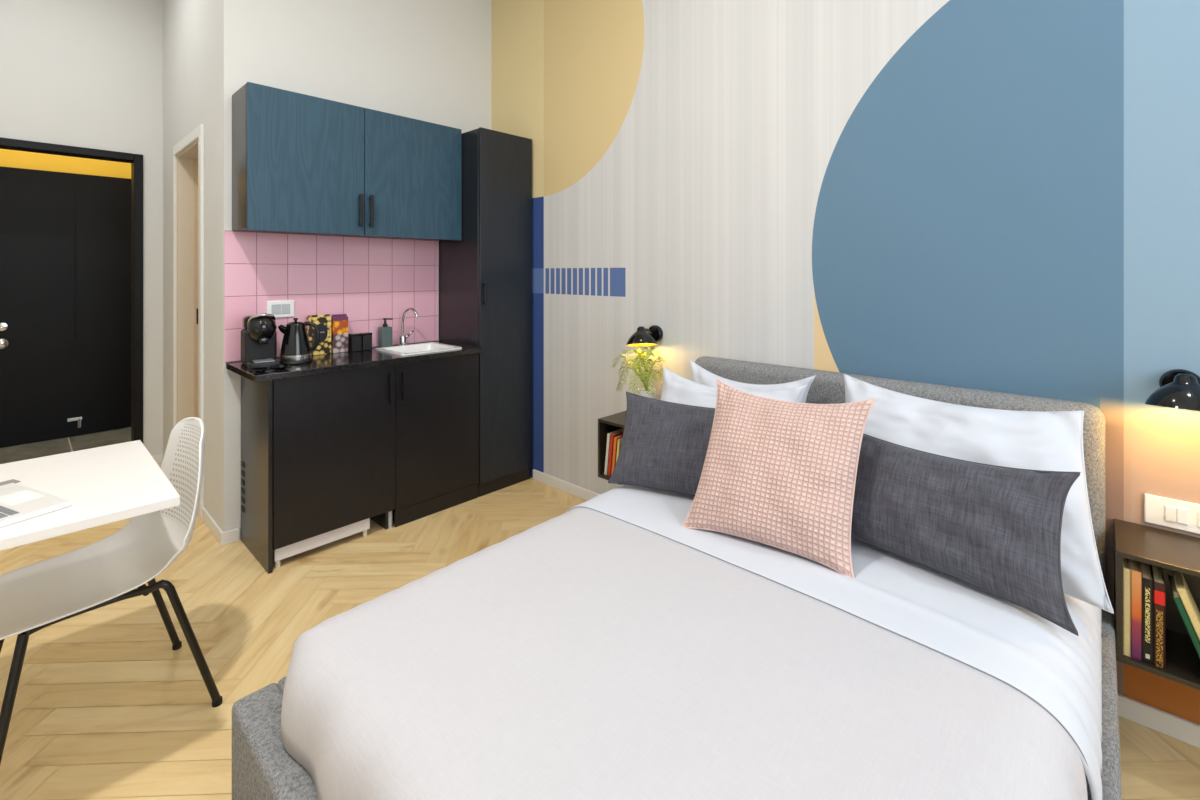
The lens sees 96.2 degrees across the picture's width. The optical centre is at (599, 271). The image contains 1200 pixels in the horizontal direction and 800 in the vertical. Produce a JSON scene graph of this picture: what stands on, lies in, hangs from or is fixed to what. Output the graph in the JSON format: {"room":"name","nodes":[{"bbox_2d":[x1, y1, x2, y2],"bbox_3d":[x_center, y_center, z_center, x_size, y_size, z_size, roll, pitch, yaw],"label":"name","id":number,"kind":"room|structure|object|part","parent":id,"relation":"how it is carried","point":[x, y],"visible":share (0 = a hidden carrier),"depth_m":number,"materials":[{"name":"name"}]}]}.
{"room":"studio apartment","nodes":[
{"label":"studio apartment","id":0,"kind":"room"},
{"bbox_2d":[0,149,130,178],"bbox_3d":[-4.525,-0.350,4.341,0.100,3.400,2.000,0,0,43],"label":"wall","id":1,"kind":"structure","parent":0,"point":[8,158],"depth_m":4.41,"materials":[{"name":"yellow paint"}]},
{"bbox_2d":[0,166,130,446],"bbox_3d":[-4.324,0.268,4.401,0.103,2.155,1.040,0,0,43],"label":"door","id":2,"kind":"structure","parent":1,"relation":"in","point":[65,238],"depth_m":4.37,"materials":[{"name":"black wood"}]},
{"bbox_3d":[-4.594,0.420,4.078,0.058,0.060,0.140,0,0,43],"label":"handle","id":3,"kind":"part","parent":2,"relation":"part of","materials":[{"name":"silver metal"}]},
{"bbox_2d":[0,0,162,455],"bbox_3d":[-3.252,-0.350,3.728,0.120,3.400,3.535,0,0,43],"label":"wall","id":4,"kind":"structure","parent":0,"point":[77,73],"depth_m":3.59,"materials":[{"name":"paint"}]},
{"bbox_2d":[0,137,142,442],"bbox_3d":[-3.578,0.270,3.362,0.140,2.160,1.095,0,0,43],"label":"trim","id":5,"kind":"structure","parent":4,"relation":"attached to","point":[136,160],"depth_m":3.69,"materials":[{"name":"black wood"}]},
{"bbox_2d":[152,454,162,463],"bbox_3d":[-3.112,1.319,3.782,0.012,0.062,0.064,0,0,43],"label":"baseboard","id":6,"kind":"structure","parent":4,"relation":"attached to","point":[158,458],"depth_m":3.78,"materials":[{"name":"white wood"}]},
{"bbox_2d":[163,0,217,523],"bbox_3d":[-2.482,-0.350,3.322,1.560,3.400,0.120,0,0,43],"label":"wall","id":7,"kind":"structure","parent":0,"point":[190,27],"depth_m":3.06,"materials":[{"name":"paint"}]},
{"bbox_2d":[177,140,197,422],"bbox_3d":[-2.431,0.300,3.275,0.700,2.100,0.120,0,0,43],"label":"door","id":8,"kind":"structure","parent":7,"relation":"attached to","point":[185,159],"depth_m":3.49,"materials":[{"name":"beige wood"}]},
{"bbox_2d":[173,124,203,518],"bbox_3d":[-2.465,0.270,3.213,0.785,2.160,0.016,0,0,43],"label":"trim","id":9,"kind":"structure","parent":7,"relation":"attached to","point":[197,133],"depth_m":2.98,"materials":[{"name":"white wood"}]},
{"bbox_2d":[194,160,197,417],"bbox_3d":[-2.644,0.307,3.538,0.029,2.085,0.045,0,0,43],"label":"trim","id":10,"kind":"structure","parent":7,"relation":"attached to","point":[195,161],"depth_m":3.52,"materials":[{"name":"wood"}]},
{"bbox_3d":[-2.635,0.290,3.530,0.005,0.100,0.020,0,0,43],"label":"strike plate","id":11,"kind":"part","parent":10,"relation":"part of","materials":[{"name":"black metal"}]},
{"bbox_2d":[202,507,222,543],"bbox_3d":[-2.022,1.319,2.804,0.420,0.062,0.012,0,0,43],"label":"baseboard","id":12,"kind":"structure","parent":7,"relation":"attached to","point":[209,521],"depth_m":2.79,"materials":[{"name":"white wood"}]},
{"bbox_2d":[218,0,491,538],"bbox_3d":[-1.363,-0.350,3.293,0.120,3.400,1.601,0,0,43],"label":"wall","id":13,"kind":"structure","parent":0,"point":[430,61],"depth_m":3.08,"materials":[{"name":"paint"}]},
{"bbox_2d":[221,528,239,545],"bbox_3d":[-1.841,1.319,2.681,0.013,0.062,0.077,0,0,43],"label":"baseboard","id":14,"kind":"structure","parent":13,"relation":"attached to","point":[231,536],"depth_m":2.67,"materials":[{"name":"white wood"}]},
{"bbox_2d":[266,300,293,317],"bbox_3d":[-1.684,0.195,2.837,0.013,0.090,0.132,0,0,43],"label":"wall socket","id":15,"kind":"object","parent":13,"relation":"attached to","point":[281,308],"visible":0.91,"depth_m":2.84,"materials":[{"name":"white plastic"}]},
{"bbox_2d":[272,304,280,313],"bbox_3d":[-1.695,0.195,2.818,0.004,0.052,0.045,0,0,43],"label":"outlet","id":16,"kind":"object","parent":15,"relation":"attached to","point":[276,308],"depth_m":2.82,"materials":[{"name":"grey plastic"}]},
{"bbox_2d":[282,304,289,313],"bbox_3d":[-1.664,0.195,2.851,0.004,0.052,0.040,0,0,43],"label":"outlet","id":17,"kind":"object","parent":15,"relation":"attached to","point":[285,307],"depth_m":2.85,"materials":[{"name":"grey plastic"}]},
{"bbox_2d":[224,230,437,361],"bbox_3d":[-1.460,0.121,3.095,0.008,0.654,1.174,0,0,43],"label":"backsplash","id":18,"kind":"structure","parent":13,"relation":"attached to","point":[369,280],"depth_m":3.05,"materials":[{"name":"pink tile"}]},
{"bbox_2d":[232,82,461,240],"bbox_3d":[-1.336,-0.540,3.000,0.300,0.690,1.147,0,0,43],"label":"upper cabinet","id":19,"kind":"object","parent":13,"relation":"attached to","point":[302,163],"visible":1,"depth_m":2.79,"materials":[{"name":"blue wood"}]},
{"bbox_3d":[-1.460,-0.540,2.704,0.019,0.690,0.542,0,0,43],"label":"door","id":20,"kind":"part","parent":19,"relation":"part of","materials":[{"name":"blue wood"}]},
{"bbox_3d":[-1.276,-0.328,2.867,0.030,0.175,0.018,0,0,43],"label":"handle","id":21,"kind":"part","parent":19,"relation":"part of","materials":[{"name":"black metal"}]},
{"bbox_3d":[-1.237,-0.328,2.908,0.030,0.175,0.018,0,0,43],"label":"handle","id":22,"kind":"part","parent":19,"relation":"part of","materials":[{"name":"black metal"}]},
{"bbox_3d":[-1.069,-0.540,3.125,0.019,0.690,0.600,0,0,43],"label":"door","id":23,"kind":"part","parent":19,"relation":"part of","materials":[{"name":"blue wood"}]},
{"bbox_2d":[0,427,1199,799],"bbox_3d":[-1.303,1.375,1.917,7.920,0.050,3.535,0,0,43],"label":"floor","id":24,"kind":"structure","parent":0,"point":[105,707],"depth_m":1.90,"materials":[{"name":"brown wood"}]},
{"bbox_2d":[0,440,179,550],"bbox_3d":[-1.889,0.974,1.134,0.705,0.752,1.490,0,0,43],"label":"table","id":25,"kind":"object","parent":24,"relation":"on","point":[121,481],"visible":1,"depth_m":1.50,"materials":[{"name":"white laminate"}]},
{"bbox_2d":[0,479,20,485],"bbox_3d":[-1.685,0.597,1.504,0.044,0.001,0.080,0,0,23],"label":"card","id":26,"kind":"object","parent":25,"relation":"on","point":[11,480],"visible":0.83,"depth_m":1.52,"materials":[{"name":"white paper"}]},
{"bbox_2d":[0,483,71,527],"bbox_3d":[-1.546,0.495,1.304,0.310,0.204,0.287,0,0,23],"label":"magazine","id":27,"kind":"object","parent":25,"relation":"on","point":[18,503],"visible":1,"depth_m":1.36,"materials":[{"name":"white paper"}]},
{"bbox_2d":[0,417,221,763],"bbox_3d":[-1.511,0.922,1.609,0.442,0.856,0.531,0,0,38],"label":"chair","id":28,"kind":"object","parent":24,"relation":"on","point":[34,597],"visible":0.98,"depth_m":1.65,"materials":[{"name":"white plastic"}]},
{"bbox_3d":[-1.761,1.141,1.556,0.125,0.399,0.023,0,0,-11],"label":"leg","id":29,"kind":"part","parent":28,"relation":"part of","materials":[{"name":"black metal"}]},
{"bbox_3d":[-1.501,1.141,1.355,0.091,0.398,0.098,0,0,38],"label":"leg","id":30,"kind":"part","parent":28,"relation":"part of","materials":[{"name":"black metal"}]},
{"bbox_3d":[-1.522,0.936,1.596,0.361,0.040,0.290,0,0,38],"label":"seat frame","id":31,"kind":"part","parent":28,"relation":"part of","materials":[{"name":"black metal"}]},
{"bbox_3d":[-1.549,1.130,1.860,0.025,0.423,0.177,0,0,21],"label":"leg","id":32,"kind":"part","parent":28,"relation":"part of","materials":[{"name":"black metal"}]},
{"bbox_3d":[-1.259,1.130,1.634,0.176,0.422,0.024,0,0,-35],"label":"leg","id":33,"kind":"part","parent":28,"relation":"part of","materials":[{"name":"black metal"}]},
{"bbox_2d":[241,364,395,573],"bbox_3d":[-1.432,0.916,2.759,0.478,0.868,0.594,0,0,43],"label":"base cabinet","id":34,"kind":"object","parent":24,"relation":"on","point":[318,451],"visible":0.88,"depth_m":2.58,"materials":[{"name":"black wood"}]},
{"bbox_2d":[241,461,243,511],"bbox_3d":[-1.776,1.067,2.676,0.045,0.245,0.004,0,0,43],"label":"vent grille","id":35,"kind":"object","parent":34,"relation":"attached to","point":[242,462],"depth_m":2.67,"materials":[{"name":"black metal"}]},
{"bbox_3d":[-1.639,0.916,2.562,0.444,0.868,0.018,0,0,43],"label":"panel","id":36,"kind":"part","parent":34,"relation":"part of","materials":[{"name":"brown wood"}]},
{"bbox_2d":[274,518,369,561],"bbox_3d":[-1.461,0.902,2.728,0.385,0.824,0.443,0,0,43],"label":"fridge","id":37,"kind":"object","parent":34,"relation":"in","point":[292,536],"depth_m":2.53,"materials":[{"name":"white metal"}]},
{"bbox_2d":[226,341,481,381],"bbox_3d":[-1.277,0.465,2.931,0.481,0.030,1.175,0,0,43],"label":"countertop","id":38,"kind":"structure","parent":34,"relation":"on","point":[343,361],"depth_m":2.71,"materials":[{"name":"black stone"}]},
{"bbox_2d":[241,313,279,369],"bbox_3d":[-1.641,0.323,2.601,0.132,0.254,0.255,0,0,-41],"label":"coffee machine","id":39,"kind":"object","parent":38,"relation":"on","point":[259,335],"visible":1,"depth_m":2.55,"materials":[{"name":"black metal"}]},
{"bbox_3d":[-1.695,0.247,2.663,0.120,0.065,0.090,0,0,-41],"label":"water tank","id":40,"kind":"part","parent":39,"relation":"part of","materials":[{"name":"plastic"}]},
{"bbox_3d":[-1.614,0.231,2.570,0.114,0.069,0.086,0,0,-41],"label":"lever","id":41,"kind":"part","parent":39,"relation":"part of","materials":[{"name":"silver metal"}]},
{"bbox_2d":[246,358,279,369],"bbox_3d":[-1.592,0.435,2.544,0.124,0.030,0.105,0,0,-41],"label":"drip tray","id":42,"kind":"object","parent":39,"relation":"on","point":[251,363],"depth_m":2.52,"materials":[{"name":"black metal"}]},
{"bbox_2d":[251,367,269,371],"bbox_3d":[-1.532,0.442,2.427,0.072,0.012,0.072,0,0,43],"label":"saucer","id":43,"kind":"object","parent":38,"relation":"on","point":[261,369],"visible":1,"depth_m":2.43,"materials":[{"name":"black ceramic"}]},
{"bbox_2d":[272,365,289,368],"bbox_3d":[-1.484,0.442,2.501,0.072,0.012,0.072,0,0,43],"label":"saucer","id":44,"kind":"object","parent":38,"relation":"on","point":[275,366],"visible":1,"depth_m":2.49,"materials":[{"name":"black ceramic"}]},
{"bbox_2d":[278,318,319,364],"bbox_3d":[-1.505,0.339,2.671,0.166,0.222,0.148,0,0,28],"label":"kettle","id":45,"kind":"object","parent":38,"relation":"on","point":[296,349],"visible":1,"depth_m":2.64,"materials":[{"name":"black metal"}]},
{"bbox_3d":[-1.513,0.246,2.676,0.082,0.036,0.082,0,0,-9],"label":"lid","id":46,"kind":"part","parent":45,"relation":"part of","materials":[{"name":"black metal"}]},
{"bbox_3d":[-1.444,0.320,2.687,0.088,0.148,0.020,0,0,-9],"label":"handle","id":47,"kind":"part","parent":45,"relation":"part of","materials":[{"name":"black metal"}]},
{"bbox_2d":[306,314,330,355],"bbox_3d":[-1.535,0.342,2.939,0.044,0.216,0.114,0,0,43],"label":"packet","id":48,"kind":"object","parent":38,"relation":"on","point":[323,322],"visible":0.88,"depth_m":2.93,"materials":[{"name":"yellow cardboard"}]},
{"bbox_2d":[331,314,347,352],"bbox_3d":[-1.462,0.344,3.017,0.044,0.213,0.082,0,0,43],"label":"packet","id":49,"kind":"object","parent":38,"relation":"on","point":[339,322],"visible":0.87,"depth_m":3.00,"materials":[{"name":"multicoloured cardboard"}]},
{"bbox_2d":[348,333,361,351],"bbox_3d":[-1.391,0.400,3.057,0.056,0.100,0.056,0,0,43],"label":"canister","id":50,"kind":"object","parent":38,"relation":"on","point":[355,339],"visible":1,"depth_m":3.04,"materials":[{"name":"black metal"}]},
{"bbox_3d":[-1.391,0.356,3.057,0.056,0.012,0.056,0,0,43],"label":"lid","id":51,"kind":"part","parent":50,"relation":"part of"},
{"bbox_2d":[361,332,371,350],"bbox_3d":[-1.351,0.400,3.101,0.056,0.100,0.056,0,0,43],"label":"canister","id":52,"kind":"object","parent":38,"relation":"on","point":[366,336],"visible":0.82,"depth_m":3.08,"materials":[{"name":"black metal"}]},
{"bbox_3d":[-1.351,0.356,3.101,0.056,0.012,0.056,0,0,43],"label":"lid","id":53,"kind":"part","parent":52,"relation":"part of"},
{"bbox_2d":[378,318,392,347],"bbox_3d":[-1.274,0.362,3.205,0.060,0.176,0.075,0,0,43],"label":"soap dispenser","id":54,"kind":"object","parent":38,"relation":"on","point":[384,332],"visible":0.94,"depth_m":3.18,"materials":[{"name":"teal plastic"}]},
{"bbox_2d":[378,326,391,347],"bbox_3d":[-1.278,0.388,3.201,0.060,0.125,0.064,0,0,43],"label":"bottle","id":55,"kind":"object","parent":54,"relation":"attached to","point":[384,332],"depth_m":3.18,"materials":[{"name":"teal plastic"}]},
{"bbox_2d":[398,307,417,345],"bbox_3d":[-1.155,0.332,3.285,0.143,0.236,0.083,0,0,15],"label":"faucet","id":56,"kind":"object","parent":38,"relation":"on","point":[402,339],"visible":0.97,"depth_m":3.27,"materials":[{"name":"silver metal"}]},
{"bbox_3d":[-1.153,0.307,3.258,0.127,0.186,0.018,0,0,24],"label":"spout","id":57,"kind":"part","parent":56,"relation":"part of","materials":[{"name":"silver metal"}]},
{"bbox_2d":[375,342,461,355],"bbox_3d":[-1.054,0.505,3.133,0.340,0.129,0.375,0,0,43],"label":"sink","id":58,"kind":"object","parent":38,"relation":"in","point":[412,349],"visible":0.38,"depth_m":3.21,"materials":[{"name":"white ceramic"}]},
{"bbox_3d":[-1.087,0.605,2.801,0.030,0.160,0.018,0,0,43],"label":"handle","id":59,"kind":"part","parent":34,"relation":"part of","materials":[{"name":"black metal"}]},
{"bbox_2d":[370,353,478,529],"bbox_3d":[-1.068,0.916,3.151,0.478,0.868,0.563,0,0,43],"label":"base cabinet","id":60,"kind":"object","parent":24,"relation":"on","point":[437,400],"visible":0.68,"depth_m":3.00,"materials":[{"name":"black wood"}]},
{"bbox_3d":[-1.113,1.305,2.843,0.027,0.090,0.027,0,0,43],"label":"leg","id":61,"kind":"part","parent":60,"relation":"part of","materials":[{"name":"grey plastic"}]},
{"bbox_3d":[-1.039,0.605,2.852,0.030,0.160,0.018,0,0,43],"label":"handle","id":62,"kind":"part","parent":60,"relation":"part of","materials":[{"name":"black metal"}]},
{"bbox_3d":[-0.905,0.871,3.032,0.018,0.774,0.516,0,0,43],"label":"door","id":63,"kind":"part","parent":60,"relation":"part of","materials":[{"name":"black wood"}]},
{"bbox_2d":[439,127,531,496],"bbox_3d":[-0.739,0.242,3.509,0.496,2.216,0.402,0,0,43],"label":"tall cabinet","id":64,"kind":"object","parent":24,"relation":"on","point":[485,277],"visible":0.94,"depth_m":3.33,"materials":[{"name":"black wood"}]},
{"bbox_3d":[-0.687,0.130,3.223,0.030,0.140,0.018,0,0,43],"label":"handle","id":65,"kind":"part","parent":64,"relation":"part of","materials":[{"name":"black metal"}]},
{"bbox_3d":[-0.586,0.202,3.368,0.019,2.136,0.400,0,0,43],"label":"door","id":66,"kind":"part","parent":64,"relation":"part of","materials":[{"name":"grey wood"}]},
{"bbox_2d":[232,356,1121,799],"bbox_3d":[0.367,0.876,1.427,1.465,0.948,1.950,0,0,43],"label":"bed","id":67,"kind":"object","parent":24,"relation":"on","point":[262,768],"visible":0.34,"depth_m":1.37,"materials":[{"name":"grey fabric"}]},
{"bbox_3d":[-0.264,1.137,0.747,1.465,0.345,0.095,0,0,43],"label":"foot rail","id":68,"kind":"part","parent":67,"relation":"part of","materials":[{"name":"grey fabric"}]},
{"bbox_3d":[-0.140,1.137,1.891,0.090,0.345,1.760,0,0,43],"label":"rail","id":69,"kind":"part","parent":67,"relation":"part of","materials":[{"name":"grey fabric"}]},
{"bbox_2d":[281,508,1087,799],"bbox_3d":[0.095,0.875,1.128,1.367,0.166,1.059,0,0,43],"label":"duvet","id":70,"kind":"object","parent":67,"relation":"on","point":[578,654],"visible":0.91,"depth_m":1.02,"materials":[{"name":"white fabric"}]},
{"bbox_2d":[567,484,1101,799],"bbox_3d":[0.664,0.873,1.742,1.415,0.179,0.884,0,0,43],"label":"sheet","id":71,"kind":"object","parent":67,"relation":"on","point":[1059,670],"visible":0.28,"depth_m":1.26,"materials":[{"name":"white fabric"}]},
{"bbox_2d":[608,391,714,495],"bbox_3d":[0.349,0.626,1.908,0.651,0.312,0.182,0,0,26],"label":"cushion","id":72,"kind":"object","parent":71,"relation":"on","point":[664,445],"visible":0.48,"depth_m":1.92,"materials":[{"name":"grey fabric"}]},
{"bbox_2d":[660,366,806,407],"bbox_3d":[0.460,0.599,2.104,0.631,0.374,0.195,0,0,40],"label":"pillow","id":73,"kind":"object","parent":71,"relation":"on","point":[676,388],"visible":0.27,"depth_m":2.17,"materials":[{"name":"white fabric"}]},
{"bbox_2d":[689,359,815,402],"bbox_3d":[0.583,0.593,2.224,0.577,0.393,0.168,0,0,43],"label":"pillow","id":74,"kind":"object","parent":71,"relation":"on","point":[700,375],"visible":0.25,"depth_m":2.23,"materials":[{"name":"white fabric"}]},
{"bbox_2d":[682,379,874,577],"bbox_3d":[0.525,0.582,1.614,0.506,0.427,0.258,0,0,35],"label":"cushion","id":75,"kind":"object","parent":71,"relation":"on","point":[780,474],"visible":1,"depth_m":1.55,"materials":[{"name":"pink fabric"}]},
{"bbox_2d":[851,433,1080,635],"bbox_3d":[0.879,0.631,1.471,0.189,0.316,0.677,0,0,-38],"label":"cushion","id":76,"kind":"object","parent":71,"relation":"on","point":[995,530],"visible":0.75,"depth_m":1.34,"materials":[{"name":"grey fabric"}]},
{"bbox_2d":[844,374,1113,613],"bbox_3d":[1.037,0.584,1.597,0.267,0.434,0.718,0,0,-44],"label":"pillow","id":77,"kind":"object","parent":71,"relation":"on","point":[1032,440],"visible":0.42,"depth_m":1.50,"materials":[{"name":"white fabric"}]},
{"bbox_3d":[0.991,0.856,2.105,1.437,0.908,0.107,0,0,43],"label":"headboard","id":78,"kind":"part","parent":67,"relation":"part of","materials":[{"name":"grey fabric"}]},
{"bbox_3d":[0.867,1.137,0.955,0.090,0.345,1.760,0,0,43],"label":"rail","id":79,"kind":"part","parent":67,"relation":"part of","materials":[{"name":"grey fabric"}]},
{"bbox_2d":[492,0,1199,724],"bbox_3d":[0.439,-0.325,2.793,6.800,3.450,0.120,0,0,43],"label":"wall","id":80,"kind":"structure","parent":0,"point":[1003,196],"depth_m":2.13,"materials":[{"name":"paint"}]},
{"bbox_2d":[598,411,625,484],"bbox_3d":[0.231,0.905,2.724,0.420,0.299,0.262,0,0,43],"label":"shelf","id":81,"kind":"object","parent":80,"relation":"attached to","point":[614,422],"visible":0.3,"depth_m":2.77,"materials":[{"name":"black laminate"}]},
{"bbox_3d":[0.083,0.905,2.862,0.014,0.271,0.262,0,0,43],"label":"panel","id":82,"kind":"part","parent":81,"relation":"part of","materials":[{"name":"black laminate"}]},
{"bbox_3d":[0.231,1.048,2.724,0.420,0.014,0.262,0,0,43],"label":"panel","id":83,"kind":"part","parent":81,"relation":"part of","materials":[{"name":"black laminate"}]},
{"bbox_3d":[0.231,0.763,2.724,0.420,0.014,0.262,0,0,43],"label":"panel","id":84,"kind":"part","parent":81,"relation":"part of","materials":[{"name":"black laminate"}]},
{"bbox_2d":[604,428,623,474],"bbox_3d":[0.084,0.933,2.803,0.040,0.216,0.140,0,0,43],"label":"book","id":85,"kind":"object","parent":81,"relation":"on","point":[610,433],"visible":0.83,"depth_m":2.75,"materials":[{"name":"paper"}]},
{"bbox_2d":[607,430,623,475],"bbox_3d":[0.100,0.933,2.787,0.040,0.216,0.140,0,0,43],"label":"book","id":86,"kind":"object","parent":81,"relation":"on","point":[613,435],"visible":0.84,"depth_m":2.73,"materials":[{"name":"paper"}]},
{"bbox_2d":[611,434,622,474],"bbox_3d":[0.117,0.938,2.771,0.039,0.206,0.140,0,0,43],"label":"book","id":87,"kind":"object","parent":81,"relation":"on","point":[616,438],"visible":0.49,"depth_m":2.72,"materials":[{"name":"paper"}]},
{"bbox_2d":[616,438,621,461],"bbox_3d":[0.134,0.940,2.756,0.035,0.200,0.140,0,0,43],"label":"book","id":88,"kind":"object","parent":81,"relation":"on","point":[619,442],"visible":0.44,"depth_m":2.70,"materials":[{"name":"paper"}]},
{"bbox_2d":[610,344,664,398],"bbox_3d":[0.172,0.554,2.714,0.363,0.403,0.251,0,0,43],"label":"potted plant","id":89,"kind":"object","parent":81,"relation":"on","point":[646,391],"visible":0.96,"depth_m":2.68,"materials":[{"name":"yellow plant"}]},
{"bbox_3d":[0.236,0.673,2.715,0.090,0.165,0.090,0,0,43],"label":"pot","id":90,"kind":"part","parent":89,"relation":"part of","materials":[{"name":"white ceramic"}]},
{"bbox_2d":[626,325,662,346],"bbox_3d":[0.229,0.335,2.766,0.158,0.113,0.204,0,0,43],"label":"wall lamp","id":91,"kind":"object","parent":80,"relation":"attached to","point":[643,336],"visible":0.98,"depth_m":2.75,"materials":[{"name":"black metal"}]},
{"bbox_3d":[0.254,0.312,2.793,0.017,0.042,0.097,0,0,43],"label":"arm","id":92,"kind":"part","parent":91,"relation":"part of"},
{"bbox_2d":[533,469,1199,747],"bbox_3d":[1.181,1.319,2.013,4.410,0.062,0.014,0,0,43],"label":"baseboard","id":93,"kind":"structure","parent":80,"relation":"attached to","point":[1184,730],"depth_m":1.60,"materials":[{"name":"white wood"}]},
{"bbox_2d":[1114,519,1199,689],"bbox_3d":[1.646,0.905,1.410,0.428,0.299,0.262,0,0,43],"label":"shelf","id":94,"kind":"object","parent":80,"relation":"attached to","point":[1168,550],"visible":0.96,"depth_m":1.47,"materials":[{"name":"black laminate"}]},
{"bbox_3d":[1.494,0.905,1.551,0.014,0.271,0.262,0,0,43],"label":"panel","id":95,"kind":"part","parent":94,"relation":"part of","materials":[{"name":"black laminate"}]},
{"bbox_2d":[1123,558,1130,656],"bbox_3d":[1.479,0.922,1.513,0.014,0.236,0.150,0,0,43],"label":"book","id":96,"kind":"object","parent":94,"relation":"on","point":[1126,562],"visible":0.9,"depth_m":1.46,"materials":[{"name":"paper"}]},
{"bbox_2d":[1129,559,1141,660],"bbox_3d":[1.492,0.922,1.501,0.021,0.236,0.150,0,0,43],"label":"book","id":97,"kind":"object","parent":94,"relation":"on","point":[1135,566],"visible":0.92,"depth_m":1.45,"materials":[{"name":"paper"}]},
{"bbox_2d":[1140,562,1152,664],"bbox_3d":[1.508,0.928,1.486,0.021,0.224,0.150,0,0,43],"label":"book","id":98,"kind":"object","parent":94,"relation":"on","point":[1147,578],"visible":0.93,"depth_m":1.43,"materials":[{"name":"paper"}]},
{"bbox_3d":[1.646,0.763,1.410,0.428,0.014,0.262,0,0,43],"label":"panel","id":99,"kind":"part","parent":94,"relation":"part of","materials":[{"name":"black laminate"}]},
{"bbox_2d":[1151,565,1164,668],"bbox_3d":[1.524,0.929,1.471,0.021,0.222,0.150,0,0,43],"label":"book","id":100,"kind":"object","parent":94,"relation":"on","point":[1157,573],"visible":0.91,"depth_m":1.42,"materials":[{"name":"paper"}]},
{"bbox_3d":[1.646,1.048,1.410,0.428,0.014,0.262,0,0,43],"label":"panel","id":101,"kind":"part","parent":94,"relation":"part of","materials":[{"name":"black laminate"}]},
{"bbox_3d":[1.732,0.905,1.503,0.400,0.271,0.005,0,0,43],"label":"panel","id":102,"kind":"part","parent":94,"relation":"part of","materials":[{"name":"black laminate"}]},
{"bbox_2d":[1168,574,1199,657],"bbox_3d":[1.571,0.942,1.428,0.079,0.198,0.150,0,0,43],"label":"book","id":103,"kind":"object","parent":94,"relation":"on","point":[1175,594],"visible":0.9,"depth_m":1.39,"materials":[{"name":"paper"}]},
{"bbox_2d":[1172,570,1199,640],"bbox_3d":[1.579,0.928,1.419,0.091,0.225,0.150,0,0,43],"label":"book","id":104,"kind":"object","parent":94,"relation":"on","point":[1192,610],"visible":0.92,"depth_m":1.39,"materials":[{"name":"paper"}]},
{"bbox_2d":[1144,494,1199,533],"bbox_3d":[1.676,0.702,1.551,0.150,0.084,0.014,0,0,43],"label":"light switch","id":105,"kind":"object","parent":80,"relation":"attached to","point":[1158,510],"visible":1,"depth_m":1.56,"materials":[{"name":"white plastic"}]},
{"bbox_2d":[1145,369,1199,410],"bbox_3d":[1.611,0.332,1.481,0.160,0.107,0.204,0,0,43],"label":"wall lamp","id":106,"kind":"object","parent":80,"relation":"attached to","point":[1179,388],"visible":1,"depth_m":1.46,"materials":[{"name":"black metal"}]}
]}

